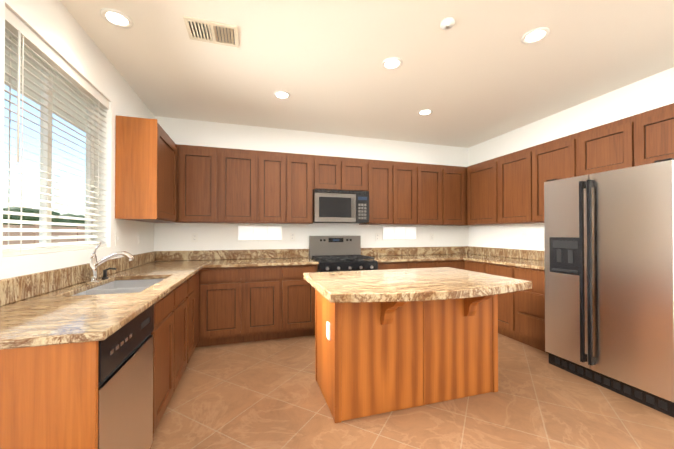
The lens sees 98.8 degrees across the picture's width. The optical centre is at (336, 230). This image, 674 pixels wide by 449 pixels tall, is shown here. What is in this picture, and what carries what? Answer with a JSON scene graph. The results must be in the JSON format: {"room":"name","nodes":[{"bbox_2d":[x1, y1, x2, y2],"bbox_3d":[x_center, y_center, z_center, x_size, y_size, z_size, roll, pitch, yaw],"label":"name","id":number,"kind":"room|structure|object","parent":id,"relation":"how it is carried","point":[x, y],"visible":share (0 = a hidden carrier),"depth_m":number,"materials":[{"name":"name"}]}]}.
{"room":"kitchen","nodes":[
{"label":"kitchen","id":0,"kind":"room"},
{"bbox_2d":[0,0,154,278],"bbox_3d":[-1.266,-0.094,-0.046,0.170,2.700,7.440,0,-1,-17],"label":"wall","id":1,"kind":"structure","parent":0,"point":[55,26],"depth_m":2.12,"materials":[{"name":"white paint"}]},
{"bbox_2d":[4,41,85,132],"bbox_3d":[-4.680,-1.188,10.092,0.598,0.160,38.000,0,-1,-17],"label":"roof eave","id":2,"kind":"object","parent":1,"relation":"attached to","point":[28,76],"depth_m":2.42,"materials":[{"name":"white"}]},
{"bbox_2d":[3,32,94,250],"bbox_3d":[-1.896,-0.483,1.883,0.040,1.231,1.106,0,-1,-17],"label":"window","id":3,"kind":"structure","parent":1,"relation":"in","point":[44,153],"depth_m":1.88,"materials":[{"name":"white"}]},
{"bbox_2d":[2,6,108,256],"bbox_3d":[-1.803,-0.482,1.911,0.075,1.229,1.098,0,-1,-17],"label":"window blinds","id":4,"kind":"object","parent":3,"relation":"attached to","point":[18,30],"visible":1,"depth_m":1.73,"materials":[{"name":"white plastic"}]},
{"bbox_2d":[115,232,118,244],"bbox_3d":[-1.948,0.072,2.567,0.012,0.114,0.070,0,-1,-17],"label":"electrical outlet plate","id":5,"kind":"object","parent":1,"relation":"attached to","point":[116,233],"depth_m":2.55,"materials":[{"name":"white plastic"}]},
{"bbox_2d":[138,233,140,243],"bbox_3d":[-2.101,0.085,3.074,0.008,0.114,0.070,0,-1,-17],"label":"electrical outlet plate","id":6,"kind":"object","parent":1,"relation":"attached to","point":[139,234],"depth_m":3.07,"materials":[{"name":"white plastic"}]},
{"bbox_2d":[115,115,178,222],"bbox_3d":[-1.890,-0.554,2.927,0.320,0.905,0.740,0,-1,-17],"label":"upper cabinet","id":7,"kind":"object","parent":1,"relation":"attached to","point":[161,176],"depth_m":2.59,"materials":[{"name":"brown wood"}]},
{"bbox_2d":[154,116,468,250],"bbox_3d":[-0.038,-0.053,4.289,4.996,2.700,0.170,0,-1,-17],"label":"wall","id":8,"kind":"structure","parent":0,"point":[178,236],"depth_m":4.06,"materials":[{"name":"white paint"}]},
{"bbox_2d":[192,233,197,241],"bbox_3d":[-1.807,0.091,3.668,0.070,0.114,0.008,0,-1,-17],"label":"electrical outlet plate","id":9,"kind":"object","parent":8,"relation":"attached to","point":[194,235],"depth_m":3.67,"materials":[{"name":"white plastic"}]},
{"bbox_2d":[179,144,226,222],"bbox_3d":[-1.637,-0.548,3.559,0.518,0.905,0.320,0,-1,-17],"label":"upper cabinet","id":10,"kind":"object","parent":8,"relation":"attached to","point":[202,169],"depth_m":3.42,"materials":[{"name":"brown wood"}]},
{"bbox_2d":[227,148,266,222],"bbox_3d":[-1.249,-0.546,3.675,0.608,0.905,0.320,0,-1,-17],"label":"upper cabinet","id":11,"kind":"object","parent":8,"relation":"attached to","point":[246,169],"depth_m":3.56,"materials":[{"name":"brown wood"}]},
{"bbox_2d":[267,151,290,223],"bbox_3d":[-0.869,-0.545,3.787,0.501,0.905,0.320,0,-1,-17],"label":"upper cabinet","id":12,"kind":"object","parent":8,"relation":"attached to","point":[278,163],"depth_m":3.67,"materials":[{"name":"brown wood"}]},
{"bbox_2d":[290,233,294,240],"bbox_3d":[-0.618,0.090,4.021,0.070,0.114,0.008,0,-1,-17],"label":"electrical outlet plate","id":13,"kind":"object","parent":8,"relation":"attached to","point":[292,237],"depth_m":4.02,"materials":[{"name":"white plastic"}]},
{"bbox_2d":[291,153,314,223],"bbox_3d":[-0.559,-0.545,3.879,0.422,0.905,0.320,0,-1,-17],"label":"upper cabinet","id":14,"kind":"object","parent":8,"relation":"attached to","point":[302,165],"depth_m":3.76,"materials":[{"name":"brown wood"}]},
{"bbox_2d":[237,225,416,240],"bbox_3d":[-0.028,0.036,4.194,2.694,0.214,0.012,0,-1,-17],"label":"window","id":15,"kind":"structure","parent":8,"relation":"in","point":[259,232],"depth_m":3.95,"materials":[{"name":"white paint"}]},
{"bbox_2d":[315,155,346,189],"bbox_3d":[-0.141,-0.768,4.006,0.452,0.455,0.320,0,-1,-17],"label":"upper cabinet","id":16,"kind":"object","parent":8,"relation":"attached to","point":[330,171],"depth_m":3.87,"materials":[{"name":"brown wood"}]},
{"bbox_2d":[313,189,368,222],"bbox_3d":[0.026,-0.322,3.987,0.752,0.423,0.439,0,-1,-17],"label":"microwave","id":17,"kind":"object","parent":16,"relation":"attached to","point":[339,206],"visible":1,"depth_m":3.81,"materials":[{"name":"silver metal"}]},
{"bbox_2d":[347,158,366,190],"bbox_3d":[0.159,-0.768,4.095,0.452,0.455,0.320,0,-1,-17],"label":"upper cabinet","id":18,"kind":"object","parent":8,"relation":"attached to","point":[356,168],"depth_m":3.97,"materials":[{"name":"brown wood"}]},
{"bbox_2d":[375,233,379,240],"bbox_3d":[0.619,0.098,4.389,0.070,0.114,0.008,0,-1,-17],"label":"electrical outlet plate","id":19,"kind":"object","parent":8,"relation":"attached to","point":[377,235],"depth_m":4.39,"materials":[{"name":"white plastic"}]},
{"bbox_2d":[359,159,398,224],"bbox_3d":[0.597,-0.541,4.223,0.460,0.905,0.320,0,-1,-17],"label":"upper cabinet","id":20,"kind":"object","parent":8,"relation":"attached to","point":[382,176],"depth_m":4.09,"materials":[{"name":"brown wood"}]},
{"bbox_2d":[399,162,422,224],"bbox_3d":[0.942,-0.540,4.326,0.538,0.905,0.320,0,-1,-17],"label":"upper cabinet","id":21,"kind":"object","parent":8,"relation":"attached to","point":[410,174],"depth_m":4.21,"materials":[{"name":"brown wood"}]},
{"bbox_2d":[423,164,446,224],"bbox_3d":[1.335,-0.539,4.442,0.598,0.905,0.320,0,-1,-17],"label":"upper cabinet","id":22,"kind":"object","parent":8,"relation":"attached to","point":[434,176],"depth_m":4.33,"materials":[{"name":"brown wood"}]},
{"bbox_2d":[447,166,466,225],"bbox_3d":[1.710,-0.538,4.554,0.502,0.905,0.320,0,-1,-17],"label":"upper cabinet","id":23,"kind":"object","parent":8,"relation":"attached to","point":[456,175],"depth_m":4.44,"materials":[{"name":"brown wood"}]},
{"bbox_2d":[60,0,673,147],"bbox_3d":[1.046,-1.487,0.655,4.996,0.100,7.780,0,-1,-17],"label":"ceiling","id":24,"kind":"structure","parent":0,"point":[479,71],"depth_m":2.40,"materials":[{"name":"beige paint"}]},
{"bbox_2d":[100,8,132,27],"bbox_3d":[-1.476,-1.419,1.939,0.176,0.010,0.176,0,-1,-17],"label":"recessed light","id":25,"kind":"object","parent":24,"relation":"in","point":[114,17],"visible":1,"depth_m":1.93,"materials":[{"name":"white plastic"}]},
{"bbox_2d":[183,16,238,47],"bbox_3d":[-0.889,-1.417,2.071,0.340,0.013,0.225,0,-1,-17],"label":"ceiling vent","id":26,"kind":"object","parent":24,"relation":"in","point":[211,32],"visible":1,"depth_m":2.06,"materials":[{"name":"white metal"}]},
{"bbox_2d":[273,91,289,98],"bbox_3d":[-0.574,-1.409,3.010,0.176,0.010,0.176,0,-1,-17],"label":"recessed light","id":27,"kind":"object","parent":24,"relation":"in","point":[281,94],"visible":1,"depth_m":3.00,"materials":[{"name":"white plastic"}]},
{"bbox_2d":[382,57,402,69],"bbox_3d":[0.468,-1.415,2.454,0.176,0.010,0.176,0,-1,-17],"label":"recessed light","id":28,"kind":"object","parent":24,"relation":"in","point":[391,63],"visible":1,"depth_m":2.45,"materials":[{"name":"white plastic"}]},
{"bbox_2d":[418,109,432,115],"bbox_3d":[1.051,-1.405,3.441,0.176,0.010,0.176,0,-1,-17],"label":"recessed light","id":29,"kind":"object","parent":24,"relation":"in","point":[423,112],"visible":1,"depth_m":3.44,"materials":[{"name":"white plastic"}]},
{"bbox_2d":[440,17,454,29],"bbox_3d":[0.756,-1.410,1.976,0.096,0.028,0.096,0,-1,-17],"label":"smoke detector","id":30,"kind":"object","parent":24,"relation":"attached to","point":[447,23],"visible":0.98,"depth_m":1.96,"materials":[{"name":"white plastic"}]},
{"bbox_2d":[521,27,549,43],"bbox_3d":[1.447,-1.418,2.108,0.176,0.010,0.176,0,-1,-17],"label":"recessed light","id":31,"kind":"object","parent":24,"relation":"in","point":[536,35],"visible":1,"depth_m":2.10,"materials":[{"name":"white plastic"}]},
{"bbox_2d":[150,333,673,448],"bbox_3d":[1.046,1.313,0.628,4.996,0.100,7.780,0,-1,-17],"label":"floor","id":32,"kind":"structure","parent":0,"point":[265,394],"depth_m":2.02,"materials":[{"name":"tile"}]},
{"bbox_2d":[4,308,191,448],"bbox_3d":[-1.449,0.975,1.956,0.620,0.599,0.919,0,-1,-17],"label":"base cabinet","id":33,"kind":"object","parent":32,"relation":"on","point":[48,396],"depth_m":0.99,"materials":[{"name":"brown wood"}]},
{"bbox_2d":[98,304,153,448],"bbox_3d":[-1.206,0.830,1.233,0.578,0.877,0.594,0,-1,-17],"label":"dishwasher","id":34,"kind":"object","parent":32,"relation":"on","point":[125,386],"visible":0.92,"depth_m":1.27,"materials":[{"name":"silver metal"}]},
{"bbox_2d":[116,274,195,361],"bbox_3d":[-1.620,0.840,2.532,0.620,0.880,0.439,0,-1,-17],"label":"base cabinet","id":35,"kind":"object","parent":32,"relation":"on","point":[183,297],"depth_m":2.35,"materials":[{"name":"brown wood"}]},
{"bbox_2d":[196,268,207,346],"bbox_3d":[-1.688,0.843,2.865,0.679,0.880,0.396,0,-1,-17],"label":"base cabinet","id":36,"kind":"object","parent":32,"relation":"on","point":[201,276],"depth_m":3.13,"materials":[{"name":"brown wood"}]},
{"bbox_2d":[208,267,251,345],"bbox_3d":[-1.323,0.849,3.483,0.532,0.880,0.620,0,-1,-17],"label":"base cabinet","id":37,"kind":"object","parent":32,"relation":"on","point":[229,288],"depth_m":3.22,"materials":[{"name":"brown wood"}]},
{"bbox_2d":[0,250,207,349],"bbox_3d":[-1.521,0.318,2.274,0.660,0.157,2.834,0,-1,-17],"label":"countertop","id":38,"kind":"structure","parent":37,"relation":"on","point":[45,308],"depth_m":1.45,"materials":[{"name":"stone"}]},
{"bbox_2d":[102,268,115,278],"bbox_3d":[-1.729,0.322,2.191,0.091,0.082,0.040,0,-1,-17],"label":"soap dispenser","id":39,"kind":"object","parent":38,"relation":"on","point":[105,274],"visible":1,"depth_m":2.18,"materials":[{"name":"black"}]},
{"bbox_2d":[87,242,134,282],"bbox_3d":[-1.602,0.222,2.053,0.278,0.278,0.064,0,-1,-17],"label":"faucet","id":40,"kind":"object","parent":38,"relation":"on","point":[94,263],"visible":1,"depth_m":2.02,"materials":[{"name":"silver metal"}]},
{"bbox_2d":[72,279,163,295],"bbox_3d":[-1.453,0.493,1.985,0.432,0.194,0.782,0,-1,-17],"label":"sink basin","id":41,"kind":"object","parent":38,"relation":"in","point":[124,286],"visible":0.02,"depth_m":2.21,"materials":[{"name":"silver metal"}]},
{"bbox_2d":[252,266,287,341],"bbox_3d":[-0.942,0.850,3.596,0.578,0.880,0.620,0,-1,-17],"label":"base cabinet","id":42,"kind":"object","parent":32,"relation":"on","point":[269,283],"depth_m":3.34,"materials":[{"name":"brown wood"}]},
{"bbox_2d":[288,265,316,337],"bbox_3d":[-0.569,0.851,3.707,0.517,0.880,0.620,0,-1,-17],"label":"base cabinet","id":43,"kind":"object","parent":32,"relation":"on","point":[301,295],"depth_m":3.44,"materials":[{"name":"brown wood"}]},
{"bbox_2d":[208,249,318,267],"bbox_3d":[-0.911,0.330,3.591,1.259,0.157,0.656,0,-1,-17],"label":"countertop","id":44,"kind":"structure","parent":43,"relation":"on","point":[260,257],"depth_m":3.76,"materials":[{"name":"stone"}]},
{"bbox_2d":[309,236,377,271],"bbox_3d":[0.067,0.682,3.841,0.752,1.222,0.710,0,-1,-17],"label":"range","id":45,"kind":"object","parent":32,"relation":"on","point":[334,253],"visible":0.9,"depth_m":4.03,"materials":[{"name":"silver metal"}]},
{"bbox_2d":[378,262,411,269],"bbox_3d":[0.669,0.855,4.075,0.515,0.880,0.620,0,-1,-17],"label":"base cabinet","id":46,"kind":"object","parent":32,"relation":"on","point":[385,265],"depth_m":3.78,"materials":[{"name":"brown wood"}]},
{"bbox_2d":[315,289,497,422],"bbox_3d":[0.574,0.848,2.288,1.358,0.861,0.853,0,-1,-17],"label":"kitchen island","id":47,"kind":"object","parent":32,"relation":"on","point":[373,358],"visible":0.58,"depth_m":2.09,"materials":[{"name":"brown wood"}]},
{"bbox_2d":[303,267,531,302],"bbox_3d":[0.566,0.390,2.229,1.490,0.052,1.035,0,-1,-17],"label":"island countertop","id":48,"kind":"structure","parent":47,"relation":"on","point":[415,284],"depth_m":1.94,"materials":[{"name":"stone"}]},
{"bbox_2d":[412,261,431,268],"bbox_3d":[1.056,0.856,4.190,0.608,0.880,0.620,0,-1,-17],"label":"base cabinet","id":49,"kind":"object","parent":32,"relation":"on","point":[417,264],"depth_m":3.90,"materials":[{"name":"brown wood"}]},
{"bbox_2d":[432,260,463,269],"bbox_3d":[1.471,0.857,4.282,0.556,0.880,0.680,0,-1,-17],"label":"base cabinet","id":50,"kind":"object","parent":32,"relation":"on","point":[458,264],"depth_m":4.03,"materials":[{"name":"brown wood"}]},
{"bbox_2d":[361,246,463,262],"bbox_3d":[1.369,0.337,4.260,1.969,0.157,0.674,0,-1,-17],"label":"countertop","id":51,"kind":"structure","parent":50,"relation":"on","point":[390,254],"depth_m":4.41,"materials":[{"name":"stone"}]},
{"bbox_2d":[464,246,544,269],"bbox_3d":[2.268,0.330,3.536,0.656,0.157,1.226,0,-1,-17],"label":"countertop","id":52,"kind":"structure","parent":50,"relation":"on","point":[534,259],"depth_m":3.88,"materials":[{"name":"stone"}]},
{"bbox_2d":[464,260,491,274],"bbox_3d":[2.131,0.854,3.953,0.679,0.880,0.486,0,-1,-17],"label":"base cabinet","id":53,"kind":"object","parent":32,"relation":"on","point":[481,267],"depth_m":3.84,"materials":[{"name":"brown wood"}]},
{"bbox_2d":[488,263,507,336],"bbox_3d":[2.256,0.851,3.636,0.620,0.880,0.509,0,-1,-17],"label":"base cabinet","id":54,"kind":"object","parent":32,"relation":"on","point":[497,269],"depth_m":3.48,"materials":[{"name":"brown wood"}]},
{"bbox_2d":[508,266,548,352],"bbox_3d":[2.382,0.847,3.212,0.620,0.880,0.534,0,-1,-17],"label":"base cabinet","id":55,"kind":"object","parent":32,"relation":"on","point":[526,308],"depth_m":3.15,"materials":[{"name":"brown wood"}]},
{"bbox_2d":[544,158,673,417],"bbox_3d":[2.482,0.394,2.479,0.815,1.773,0.893,0,-1,-17],"label":"refrigerator","id":56,"kind":"object","parent":32,"relation":"on","point":[609,275],"visible":1,"depth_m":2.26,"materials":[{"name":"grey metal"}]},
{"bbox_2d":[468,67,673,250],"bbox_3d":[3.360,-0.081,1.329,0.170,2.700,7.440,0,-1,-17],"label":"wall","id":57,"kind":"structure","parent":0,"point":[655,91],"depth_m":3.49,"materials":[{"name":"white paint"}]},
{"bbox_2d":[467,160,490,225],"bbox_3d":[2.250,-0.542,4.196,0.320,0.905,0.667,0,-1,-17],"label":"upper cabinet","id":58,"kind":"object","parent":57,"relation":"attached to","point":[478,175],"depth_m":4.23,"materials":[{"name":"brown wood"}]},
{"bbox_2d":[491,150,522,224],"bbox_3d":[2.392,-0.546,3.719,0.320,0.905,0.643,0,-1,-17],"label":"upper cabinet","id":59,"kind":"object","parent":57,"relation":"attached to","point":[506,170],"depth_m":3.77,"materials":[{"name":"brown wood"}]},
{"bbox_2d":[523,134,578,222],"bbox_3d":[2.524,-0.550,3.273,0.320,0.905,0.565,0,-1,-17],"label":"upper cabinet","id":60,"kind":"object","parent":57,"relation":"attached to","point":[554,159],"depth_m":3.32,"materials":[{"name":"brown wood"}]},
{"bbox_2d":[575,120,618,175],"bbox_3d":[2.680,-0.768,2.751,0.320,0.480,0.529,0,-1,-17],"label":"upper cabinet","id":61,"kind":"object","parent":57,"relation":"attached to","point":[596,148],"depth_m":2.79,"materials":[{"name":"brown wood"}]},
{"bbox_2d":[619,103,673,168],"bbox_3d":[2.791,-0.771,2.376,0.320,0.480,0.529,0,-1,-17],"label":"upper cabinet","id":62,"kind":"object","parent":57,"relation":"attached to","point":[647,137],"depth_m":2.44,"materials":[{"name":"brown wood"}]},
{"label":"outside","id":63,"kind":"structure","parent":0,"visible":0},
{"bbox_3d":[-22.680,1.474,19.322,29.825,0.050,70.000,0,-1,-17],"label":"ground","id":64,"kind":"structure","parent":63,"visible":0},
{"bbox_2d":[3,224,84,244],"bbox_3d":[-14.990,0.651,21.616,0.270,1.620,70.000,0,-1,-17],"label":"fence","id":65,"kind":"object","parent":64,"relation":"on","point":[36,226],"depth_m":11.39,"materials":[{"name":"brown"}]},
{"bbox_2d":[3,206,84,226],"bbox_3d":[-18.207,0.163,26.696,2.596,2.691,51.271,0,-1,-17],"label":"hedge","id":66,"kind":"object","parent":64,"relation":"on","point":[36,211],"depth_m":12.91,"materials":[{"name":"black plant"}]}
]}

